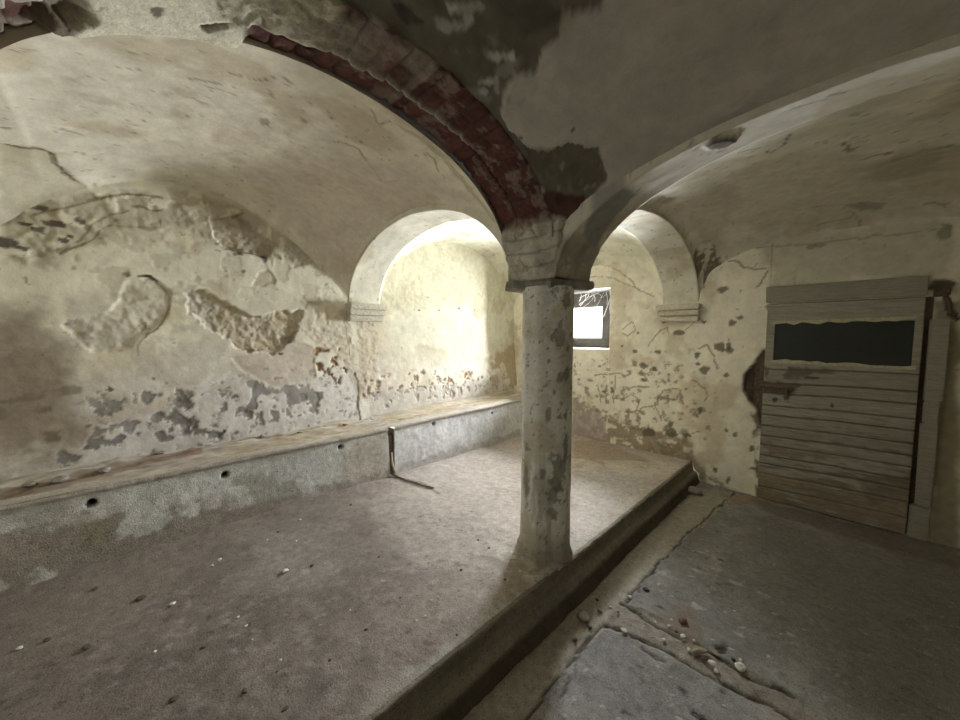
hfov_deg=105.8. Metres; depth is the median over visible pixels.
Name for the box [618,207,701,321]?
arch
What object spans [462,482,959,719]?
floor
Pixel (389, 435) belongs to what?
post
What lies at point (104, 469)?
lump
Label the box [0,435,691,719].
floor
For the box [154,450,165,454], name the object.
lump
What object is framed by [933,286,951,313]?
iron bracket
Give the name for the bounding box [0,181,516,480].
wall
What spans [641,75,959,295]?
ceiling
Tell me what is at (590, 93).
ceiling
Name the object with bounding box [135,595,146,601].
clod
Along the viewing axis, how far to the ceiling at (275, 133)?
1.96 m
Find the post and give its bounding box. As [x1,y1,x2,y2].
[388,434,392,473]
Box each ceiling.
[0,21,501,299]
[342,0,959,222]
[380,220,661,311]
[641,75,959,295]
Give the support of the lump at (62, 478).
in the stone bench at (48, 530)
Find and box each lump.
[22,481,37,486]
[49,475,68,483]
[97,467,110,472]
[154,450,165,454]
[577,610,588,621]
[688,486,701,493]
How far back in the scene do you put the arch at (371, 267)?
3.31 m
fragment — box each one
[707,660,716,666]
[734,662,745,671]
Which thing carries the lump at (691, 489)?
on the floor at (833, 618)
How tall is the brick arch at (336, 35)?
0.860 m
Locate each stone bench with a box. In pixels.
[0,418,392,594]
[369,389,521,473]
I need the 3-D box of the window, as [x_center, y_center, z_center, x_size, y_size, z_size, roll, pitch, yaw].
[1.337,-0.521,4.790,0.400,0.775,1.050,-4,6,-44]
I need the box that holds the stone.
[691,646,706,654]
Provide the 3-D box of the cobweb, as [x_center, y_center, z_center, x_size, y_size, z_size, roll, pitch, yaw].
[1.468,-0.705,4.545,0.288,0.327,0.486,-4,6,-44]
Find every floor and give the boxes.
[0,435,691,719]
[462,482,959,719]
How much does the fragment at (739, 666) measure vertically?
0.020 m
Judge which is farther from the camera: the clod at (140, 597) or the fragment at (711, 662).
the clod at (140, 597)
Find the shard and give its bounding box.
[678,617,686,623]
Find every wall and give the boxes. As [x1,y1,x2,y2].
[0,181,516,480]
[513,217,959,547]
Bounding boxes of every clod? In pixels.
[81,644,90,649]
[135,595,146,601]
[168,695,179,702]
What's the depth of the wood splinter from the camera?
1.71 m
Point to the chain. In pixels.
(393, 474)
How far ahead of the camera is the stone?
1.71 m
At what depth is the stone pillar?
2.03 m
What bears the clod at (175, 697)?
on the floor at (301, 617)
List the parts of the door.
pane trim, pane, post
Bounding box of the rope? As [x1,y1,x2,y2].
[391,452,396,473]
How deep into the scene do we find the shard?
1.89 m
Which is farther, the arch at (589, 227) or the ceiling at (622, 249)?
the ceiling at (622, 249)
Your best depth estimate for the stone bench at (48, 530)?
2.26 m
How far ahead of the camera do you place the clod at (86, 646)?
1.50 m
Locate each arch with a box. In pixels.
[0,0,558,280]
[345,183,510,321]
[555,33,959,280]
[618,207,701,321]
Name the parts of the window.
sash, sill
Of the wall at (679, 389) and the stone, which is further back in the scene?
the wall at (679, 389)
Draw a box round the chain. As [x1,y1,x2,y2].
[392,473,434,488]
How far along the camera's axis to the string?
4.18 m
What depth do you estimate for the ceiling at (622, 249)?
3.95 m
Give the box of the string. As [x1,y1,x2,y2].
[609,273,614,324]
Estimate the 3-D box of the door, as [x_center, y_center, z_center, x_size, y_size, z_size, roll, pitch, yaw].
[2.883,0.364,2.946,0.105,1.972,1.080,-4,6,-44]
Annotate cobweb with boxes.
[579,290,609,316]
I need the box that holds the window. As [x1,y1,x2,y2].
[573,291,609,349]
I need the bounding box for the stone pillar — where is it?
[501,219,593,562]
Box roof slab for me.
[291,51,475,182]
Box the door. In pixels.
[753,275,950,540]
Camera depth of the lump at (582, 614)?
1.91 m
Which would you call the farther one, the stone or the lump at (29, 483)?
the lump at (29, 483)
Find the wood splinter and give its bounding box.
[709,647,718,656]

